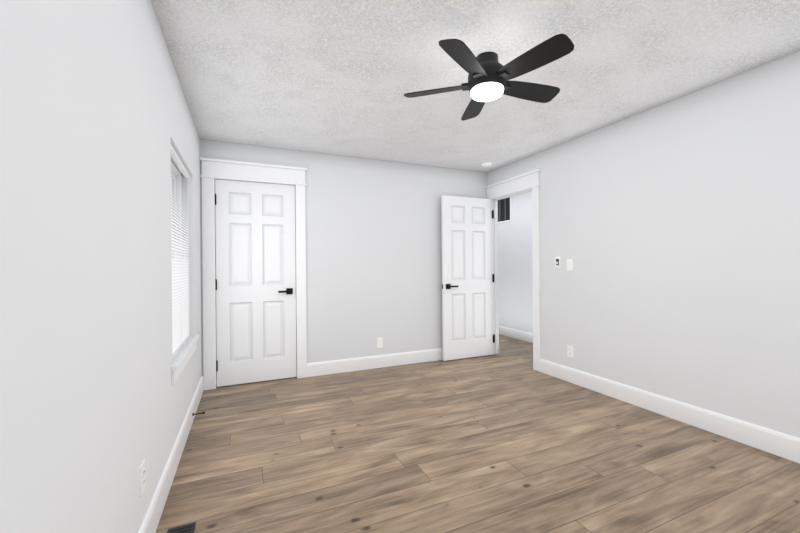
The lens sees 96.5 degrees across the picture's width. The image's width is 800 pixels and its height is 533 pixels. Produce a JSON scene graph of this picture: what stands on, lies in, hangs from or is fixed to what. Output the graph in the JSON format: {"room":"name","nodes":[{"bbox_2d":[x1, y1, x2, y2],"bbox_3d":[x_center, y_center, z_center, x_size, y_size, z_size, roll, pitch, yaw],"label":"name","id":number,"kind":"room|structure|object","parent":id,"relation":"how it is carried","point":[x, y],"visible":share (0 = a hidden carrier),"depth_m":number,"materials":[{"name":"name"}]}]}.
{"room":"empty bedroom","nodes":[
{"label":"empty bedroom","id":0,"kind":"room"},
{"bbox_2d":[0,0,201,532],"bbox_3d":[-1.124,-0.026,1.413,0.150,2.440,4.598,0,0,-23],"label":"wall","id":1,"kind":"structure","parent":0,"point":[96,120],"depth_m":0.98,"materials":[{"name":"paint"}]},
{"bbox_2d":[139,459,145,496],"bbox_3d":[-1.050,0.863,1.460,0.009,0.116,0.072,0,0,-23],"label":"electrical outlet","id":2,"kind":"object","parent":1,"relation":"attached to","point":[142,477],"visible":0.98,"depth_m":1.45,"materials":[{"name":"white plastic"}]},
{"bbox_2d":[138,375,203,532],"bbox_3d":[-1.038,1.120,1.447,0.016,0.145,4.408,0,0,-23],"label":"baseboard","id":3,"kind":"structure","parent":1,"relation":"attached to","point":[151,520],"depth_m":1.92,"materials":[{"name":"white wood"}]},
{"bbox_2d":[171,144,198,384],"bbox_3d":[-1.584,-0.037,2.513,0.178,1.448,1.060,0,0,-23],"label":"window","id":4,"kind":"structure","parent":1,"relation":"in","point":[181,335],"depth_m":2.58,"materials":[{"name":"white"}]},
{"bbox_2d":[200,139,487,374],"bbox_3d":[-0.345,-0.034,4.205,3.501,2.440,0.095,0,0,-23],"label":"wall","id":5,"kind":"structure","parent":0,"point":[373,250],"depth_m":4.14,"materials":[{"name":"paint"}]},
{"bbox_2d":[200,157,306,389],"bbox_3d":[-1.477,0.071,3.696,1.009,2.250,0.139,0,0,-23],"label":"trim","id":6,"kind":"structure","parent":5,"relation":"attached to","point":[219,169],"depth_m":3.56,"materials":[{"name":"white wood"}]},
{"bbox_2d":[215,179,296,386],"bbox_3d":[-1.481,0.160,3.693,0.778,2.051,0.139,0,0,-23],"label":"closet door","id":7,"kind":"structure","parent":5,"relation":"in","point":[255,284],"depth_m":3.67,"materials":[{"name":"white wood"}]},
{"bbox_2d":[307,348,442,376],"bbox_3d":[0.099,1.110,4.334,2.411,0.145,0.016,0,0,-23],"label":"baseboard","id":8,"kind":"structure","parent":5,"relation":"attached to","point":[387,360],"depth_m":4.14,"materials":[{"name":"white wood"}]},
{"bbox_2d":[377,338,382,347],"bbox_3d":[-0.234,0.895,4.193,0.072,0.116,0.009,0,0,-23],"label":"electrical outlet","id":9,"kind":"object","parent":5,"relation":"attached to","point":[379,342],"visible":1,"depth_m":4.19,"materials":[{"name":"white plastic"}]},
{"bbox_2d":[151,0,799,172],"bbox_3d":[0.513,-1.311,3.355,5.020,0.100,7.260,0,0,-23],"label":"ceiling","id":10,"kind":"structure","parent":0,"point":[338,77],"depth_m":2.23,"materials":[{"name":"white paint"}]},
{"bbox_2d":[481,162,492,166],"bbox_3d":[1.068,-1.248,4.391,0.136,0.035,0.136,0,0,-23],"label":"smoke detector","id":11,"kind":"object","parent":10,"relation":"attached to","point":[486,164],"visible":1,"depth_m":4.35,"materials":[{"name":"white plastic"}]},
{"bbox_2d":[404,33,574,120],"bbox_3d":[0.555,-1.144,2.164,0.972,0.234,0.997,0,0,-23],"label":"fan","id":12,"kind":"object","parent":10,"relation":"hanging from","point":[490,76],"visible":1,"depth_m":2.06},
{"bbox_2d":[155,334,799,532],"bbox_3d":[0.535,1.229,3.356,5.020,0.100,7.260,0,0,-23],"label":"floor","id":13,"kind":"structure","parent":0,"point":[507,439],"depth_m":2.15,"materials":[{"name":"brown wood"}]},
{"bbox_2d":[167,522,195,532],"bbox_3d":[-0.935,1.188,1.490,0.110,0.008,0.325,0,0,-23],"label":"floor vent","id":14,"kind":"object","parent":13,"relation":"in","point":[188,528],"visible":1,"depth_m":1.61,"materials":[{"name":"black metal"}]},
{"bbox_2d":[498,191,532,332],"bbox_3d":[2.046,-0.055,5.519,0.095,2.440,4.090,0,0,-23],"label":"wall","id":15,"kind":"structure","parent":0,"point":[515,286],"depth_m":5.75,"materials":[{"name":"paint"}]},
{"bbox_2d":[498,197,510,222],"bbox_3d":[1.714,-0.957,6.131,0.012,0.420,0.560,0,0,-23],"label":"air vent","id":16,"kind":"object","parent":15,"relation":"in","point":[504,209],"visible":0.54,"depth_m":6.02,"materials":[{"name":"white"}]},
{"bbox_2d":[499,326,532,342],"bbox_3d":[2.005,1.093,5.498,0.016,0.145,3.900,0,0,-23],"label":"baseboard","id":17,"kind":"structure","parent":15,"relation":"attached to","point":[517,334],"depth_m":5.77,"materials":[{"name":"white wood"}]},
{"bbox_2d":[488,50,799,437],"bbox_3d":[2.132,-0.055,2.773,0.095,2.440,4.503,0,0,-23],"label":"wall","id":18,"kind":"structure","parent":0,"point":[671,228],"depth_m":2.64,"materials":[{"name":"paint"}]},
{"bbox_2d":[485,169,540,371],"bbox_3d":[1.408,0.047,4.422,0.155,2.252,0.980,0,0,-23],"label":"door frame","id":19,"kind":"structure","parent":18,"relation":"attached to","point":[518,184],"depth_m":4.07,"materials":[{"name":"white wood"}]},
{"bbox_2d":[441,195,494,360],"bbox_3d":[0.881,0.140,4.589,0.768,2.051,0.139,0,0,-23],"label":"bedroom door","id":20,"kind":"structure","parent":19,"relation":"attached to","point":[467,281],"depth_m":4.56,"materials":[{"name":"white wood"}]},
{"bbox_2d":[555,257,560,267],"bbox_3d":[1.651,-0.046,3.746,0.013,0.115,0.070,0,0,-23],"label":"switch","id":21,"kind":"object","parent":18,"relation":"attached to","point":[557,262],"visible":1,"depth_m":3.74,"materials":[{"name":"white plastic"}]},
{"bbox_2d":[566,259,572,270],"bbox_3d":[1.712,-0.016,3.609,0.012,0.116,0.072,0,0,-23],"label":"light switch","id":22,"kind":"object","parent":18,"relation":"attached to","point":[569,264],"visible":1,"depth_m":3.60,"materials":[{"name":"white plastic"}]},
{"bbox_2d":[567,345,573,357],"bbox_3d":[1.720,0.859,3.609,0.009,0.116,0.072,0,0,-23],"label":"electrical outlet","id":23,"kind":"object","parent":18,"relation":"attached to","point":[570,351],"visible":1,"depth_m":3.60,"materials":[{"name":"white plastic"}]},
{"bbox_2d":[540,359,799,462],"bbox_3d":[2.255,1.092,2.372,0.016,0.145,3.485,0,0,-23],"label":"baseboard","id":24,"kind":"structure","parent":18,"relation":"attached to","point":[780,444],"depth_m":2.63,"materials":[{"name":"white wood"}]}
]}

